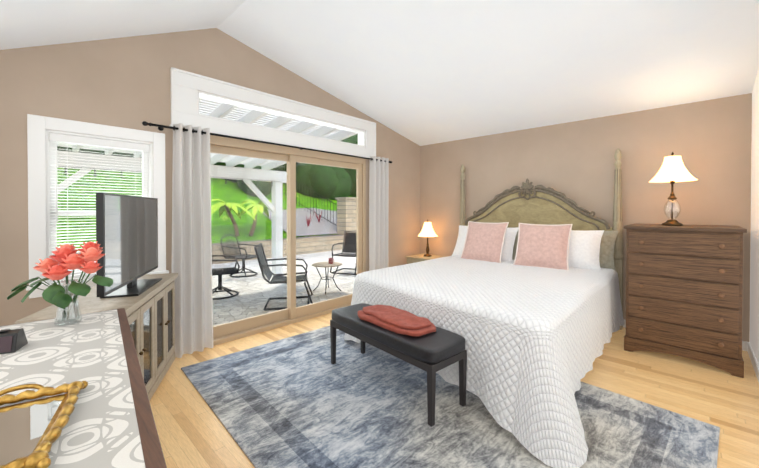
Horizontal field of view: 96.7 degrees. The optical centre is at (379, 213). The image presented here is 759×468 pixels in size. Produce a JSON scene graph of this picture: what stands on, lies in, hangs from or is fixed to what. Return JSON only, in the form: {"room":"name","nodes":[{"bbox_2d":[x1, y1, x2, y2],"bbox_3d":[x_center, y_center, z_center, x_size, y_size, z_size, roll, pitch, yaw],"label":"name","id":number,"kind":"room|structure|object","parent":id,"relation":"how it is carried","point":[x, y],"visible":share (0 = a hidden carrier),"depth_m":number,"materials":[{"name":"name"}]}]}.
{"room":"bedroom","nodes":[
{"label":"bedroom","id":0,"kind":"room"},
{"bbox_2d":[0,28,419,325],"bbox_3d":[-1.086,-0.279,4.012,0.140,3.160,5.070,1,1,43],"label":"wall","id":1,"kind":"structure","parent":0,"point":[123,82],"depth_m":2.83,"materials":[{"name":"paint"}]},
{"bbox_2d":[26,114,168,298],"bbox_3d":[-2.245,-0.051,2.743,0.190,1.310,0.880,1,1,43],"label":"window","id":2,"kind":"structure","parent":1,"relation":"in","point":[39,143],"depth_m":2.55,"materials":[{"name":"white"}]},
{"bbox_2d":[49,133,148,279],"bbox_3d":[-2.238,-0.051,2.736,0.059,1.090,0.626,1,1,43],"label":"window blinds","id":3,"kind":"object","parent":2,"relation":"attached to","point":[91,142],"visible":0.54,"depth_m":2.64,"materials":[{"name":"white plastic"}]},
{"bbox_2d":[142,121,391,357],"bbox_3d":[-0.915,0.234,3.994,0.140,2.085,3.170,1,1,43],"label":"curtain","id":4,"kind":"object","parent":1,"relation":"attached to","point":[191,227],"visible":0.92,"depth_m":3.13,"materials":[{"name":"white fabric"}]},
{"bbox_2d":[170,67,375,157],"bbox_3d":[-1.012,-1.050,4.045,0.192,0.542,2.674,1,1,43],"label":"window","id":5,"kind":"structure","parent":1,"relation":"in","point":[186,86],"depth_m":3.65,"materials":[{"name":"white wood"}]},
{"bbox_2d":[210,135,365,345],"bbox_3d":[-1.020,0.261,4.085,0.162,2.080,2.240,1,1,43],"label":"door frame","id":6,"kind":"structure","parent":1,"relation":"attached to","point":[292,313],"depth_m":3.99,"materials":[{"name":"beige wood"}]},
{"bbox_2d":[0,0,758,145],"bbox_3d":[0.367,-1.451,2.636,4.125,1.070,5.350,1,1,43],"label":"ceiling","id":7,"kind":"structure","parent":0,"point":[422,72],"depth_m":3.04,"materials":[{"name":"paint"}]},
{"bbox_2d":[149,313,758,467],"bbox_3d":[0.367,1.365,2.663,4.125,0.100,5.350,1,1,43],"label":"floor","id":8,"kind":"structure","parent":0,"point":[192,431],"depth_m":2.42,"materials":[{"name":"brown wood"}]},
{"bbox_2d":[15,305,130,329],"bbox_3d":[-1.571,0.941,1.752,0.207,0.765,0.398,1,1,43],"label":"base cabinet","id":9,"kind":"object","parent":8,"relation":"on","point":[112,306],"depth_m":1.81,"materials":[{"name":"brown wood"}]},
{"bbox_2d":[0,308,166,467],"bbox_3d":[-0.842,0.907,0.831,0.482,0.851,1.920,0,1,-40],"label":"dresser","id":10,"kind":"object","parent":8,"relation":"on","point":[111,423],"visible":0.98,"depth_m":0.96,"materials":[{"name":"brown wood"}]},
{"bbox_2d":[0,328,27,353],"bbox_3d":[-1.347,0.444,1.161,0.170,0.070,0.091,0,1,-26],"label":"alarm clock","id":11,"kind":"object","parent":10,"relation":"on","point":[13,340],"visible":1,"depth_m":1.16,"materials":[{"name":"black plastic"}]},
{"bbox_2d":[0,381,87,467],"bbox_3d":[-0.826,0.464,0.706,0.277,0.038,0.396,0,1,-32],"label":"tray","id":12,"kind":"object","parent":10,"relation":"on","point":[30,432],"visible":0.98,"depth_m":0.76,"materials":[{"name":"gold metal"}]},
{"bbox_2d":[7,241,112,325],"bbox_3d":[-1.361,0.301,1.442,0.317,0.349,0.320,1,1,43],"label":"vase","id":13,"kind":"object","parent":10,"relation":"on","point":[66,256],"visible":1,"depth_m":1.43,"materials":[{"name":"clear glass"}]},
{"bbox_2d":[19,285,166,400],"bbox_3d":[-1.921,0.936,2.228,0.971,0.765,0.591,1,1,43],"label":"base cabinet","id":14,"kind":"object","parent":8,"relation":"on","point":[150,313],"depth_m":2.16,"materials":[{"name":"brown wood"}]},
{"bbox_2d":[96,192,161,298],"bbox_3d":[-1.696,0.199,2.325,0.898,0.635,0.498,1,1,43],"label":"tv","id":15,"kind":"object","parent":14,"relation":"on","point":[127,232],"visible":0.98,"depth_m":2.16,"materials":[{"name":"black plastic"}]},
{"bbox_2d":[149,285,162,296],"bbox_3d":[-1.725,0.936,2.267,0.243,0.765,0.382,1,1,43],"label":"base cabinet","id":16,"kind":"object","parent":8,"relation":"on","point":[153,290],"depth_m":2.37,"materials":[{"name":"brown wood"}]},
{"bbox_2d":[137,273,176,370],"bbox_3d":[-1.924,0.931,2.783,0.251,0.765,0.374,1,1,43],"label":"base cabinet","id":17,"kind":"object","parent":8,"relation":"on","point":[167,283],"depth_m":2.70,"materials":[{"name":"brown wood"}]},
{"bbox_2d":[405,254,446,263],"bbox_3d":[0.790,0.989,5.350,0.610,0.600,0.508,1,1,43],"label":"nightstand","id":18,"kind":"object","parent":8,"relation":"on","point":[416,258],"visible":0.1,"depth_m":5.30,"materials":[{"name":"brown wood"}]},
{"bbox_2d":[418,219,437,256],"bbox_3d":[0.770,0.391,5.396,0.324,0.592,0.324,1,1,43],"label":"light","id":19,"kind":"object","parent":18,"relation":"on","point":[427,231],"visible":1,"depth_m":5.33,"materials":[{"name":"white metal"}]},
{"bbox_2d":[181,326,719,467],"bbox_3d":[0.205,1.310,2.451,2.200,0.012,3.140,-1,1,-43],"label":"rug","id":20,"kind":"object","parent":8,"relation":"on","point":[299,401],"visible":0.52,"depth_m":2.14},
{"bbox_2d":[330,303,466,426],"bbox_3d":[0.084,1.030,2.604,0.394,0.544,1.167,0,1,-41],"label":"bench","id":21,"kind":"object","parent":20,"relation":"on","point":[428,346],"visible":1,"depth_m":2.31,"materials":[{"name":"black leather"}]},
{"bbox_2d":[344,149,623,467],"bbox_3d":[1.098,0.287,3.464,2.325,2.040,2.842,1,1,43],"label":"bed","id":22,"kind":"object","parent":8,"relation":"on","point":[519,290],"visible":0.98,"depth_m":2.75,"materials":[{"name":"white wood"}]},
{"bbox_2d":[624,223,746,377],"bbox_3d":[2.868,0.714,3.214,0.796,1.190,0.785,1,1,43],"label":"chest","id":23,"kind":"object","parent":8,"relation":"on","point":[684,290],"visible":1,"depth_m":2.91,"materials":[{"name":"brown wood"}]},
{"bbox_2d":[649,152,697,225],"bbox_3d":[2.832,-0.238,3.262,0.360,0.712,0.360,1,1,43],"label":"light","id":24,"kind":"object","parent":23,"relation":"on","point":[672,170],"visible":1,"depth_m":3.21,"materials":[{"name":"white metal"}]},
{"bbox_2d":[420,93,751,341],"bbox_3d":[2.150,0.066,4.550,4.125,2.460,0.140,1,1,43],"label":"wall","id":25,"kind":"structure","parent":0,"point":[708,142],"depth_m":3.86,"materials":[{"name":"paint"}]},
{"bbox_2d":[623,319,744,350],"bbox_3d":[2.085,1.252,4.514,3.815,0.090,0.017,1,1,43],"label":"baseboard","id":26,"kind":"structure","parent":25,"relation":"attached to","point":[743,342],"depth_m":3.22,"materials":[{"name":"white wood"}]},
{"bbox_2d":[749,69,758,364],"bbox_3d":[1.819,-0.252,1.284,0.140,3.160,5.070,1,1,43],"label":"wall","id":27,"kind":"structure","parent":0,"point":[754,294],"depth_m":2.95,"materials":[{"name":"paint"}]},
{"bbox_2d":[745,341,758,381],"bbox_3d":[1.762,1.282,1.353,0.017,0.090,5.070,1,1,43],"label":"baseboard","id":28,"kind":"structure","parent":27,"relation":"attached to","point":[746,346],"depth_m":2.90,"materials":[{"name":"white wood"}]},
{"label":"outside","id":29,"kind":"structure","parent":0,"visible":0},
{"bbox_2d":[56,168,349,252],"bbox_3d":[-8.701,-2.775,14.724,14.000,7.107,30.000,1,1,43],"label":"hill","id":30,"kind":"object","parent":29,"point":[261,225],"depth_m":10.96,"materials":[{"name":"green plant"}]},
{"bbox_2d":[57,133,357,199],"bbox_3d":[-9.066,-5.348,15.213,9.628,9.874,33.327,1,1,43],"label":"trees","id":31,"kind":"object","parent":30,"relation":"on","point":[324,177],"depth_m":16.15,"materials":[{"name":"green plant"}]},
{"bbox_2d":[211,199,271,236],"bbox_3d":[-4.115,0.135,10.174,1.365,1.151,2.383,1,1,43],"label":"palm","id":32,"kind":"object","parent":30,"relation":"on","point":[264,208],"depth_m":9.97,"materials":[{"name":"plant"}]},
{"bbox_2d":[274,168,335,224],"bbox_3d":[-2.922,-0.592,13.229,2.516,2.410,0.028,0,1,6],"label":"fence","id":33,"kind":"object","parent":30,"relation":"on","point":[310,201],"depth_m":13.19,"materials":[{"name":"black metal"}]},
{"bbox_2d":[212,250,356,325],"bbox_3d":[-2.714,1.439,6.400,5.480,0.200,22.000,1,1,43],"label":"patio","id":34,"kind":"structure","parent":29,"point":[242,298],"depth_m":6.09,"materials":[{"name":"grey concrete"}]},
{"bbox_2d":[57,97,356,273],"bbox_3d":[-4.035,-0.079,3.648,3.651,2.887,8.600,1,1,43],"label":"pergola","id":35,"kind":"object","parent":34,"relation":"on","point":[248,170],"depth_m":5.55,"materials":[{"name":"white wood"}]},
{"bbox_2d":[76,235,344,267],"bbox_3d":[-4.839,1.064,8.392,0.390,0.510,22.040,1,1,43],"label":"wall","id":36,"kind":"structure","parent":34,"relation":"on","point":[301,247],"depth_m":10.53,"materials":[{"name":"beige stone"}]},
{"bbox_2d":[335,197,355,234],"bbox_3d":[-1.168,0.095,12.343,0.580,1.348,0.680,1,1,43],"label":"pillar","id":37,"kind":"structure","parent":36,"relation":"on","point":[349,201],"depth_m":12.12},
{"bbox_2d":[212,255,239,299],"bbox_3d":[-2.690,0.906,5.497,0.866,0.866,0.837,1,1,43],"label":"outdoor chair","id":38,"kind":"object","parent":34,"relation":"on","point":[221,272],"depth_m":5.47,"materials":[{"name":"black metal"}]},
{"bbox_2d":[217,234,257,276],"bbox_3d":[-3.014,0.890,7.222,0.897,0.866,0.911,1,1,43],"label":"outdoor chair","id":39,"kind":"object","parent":34,"relation":"on","point":[241,256],"depth_m":7.22,"materials":[{"name":"black metal"}]},
{"bbox_2d":[254,243,312,310],"bbox_3d":[-1.399,0.905,5.031,0.807,0.890,0.631,0,1,-12],"label":"outdoor chair","id":40,"kind":"object","parent":34,"relation":"on","point":[264,260],"depth_m":4.95,"materials":[{"name":"black metal"}]},
{"bbox_2d":[312,258,341,293],"bbox_3d":[-0.907,1.065,5.837,0.524,0.571,0.524,1,1,43],"label":"side table","id":41,"kind":"object","parent":34,"relation":"on","point":[323,264],"depth_m":5.82,"materials":[{"name":"stone"}]},
{"bbox_2d":[330,231,356,274],"bbox_3d":[-0.673,0.880,7.652,0.631,0.890,0.807,0,1,18],"label":"chair","id":42,"kind":"object","parent":34,"relation":"on","point":[350,246],"depth_m":7.92,"materials":[{"name":"black metal"}]},
{"bbox_2d":[263,208,336,235],"bbox_3d":[-0.884,0.240,14.547,2.300,0.937,8.000,1,1,43],"label":"gravel","id":43,"kind":"object","parent":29,"point":[303,221],"depth_m":12.63,"materials":[{"name":"grey gravel"}]},
{"bbox_2d":[306,212,321,225],"bbox_3d":[-1.972,0.149,12.884,0.819,0.698,2.251,1,1,43],"label":"plants","id":44,"kind":"object","parent":43,"relation":"on","point":[308,222],"depth_m":12.25,"materials":[{"name":"red plant"}]}
]}

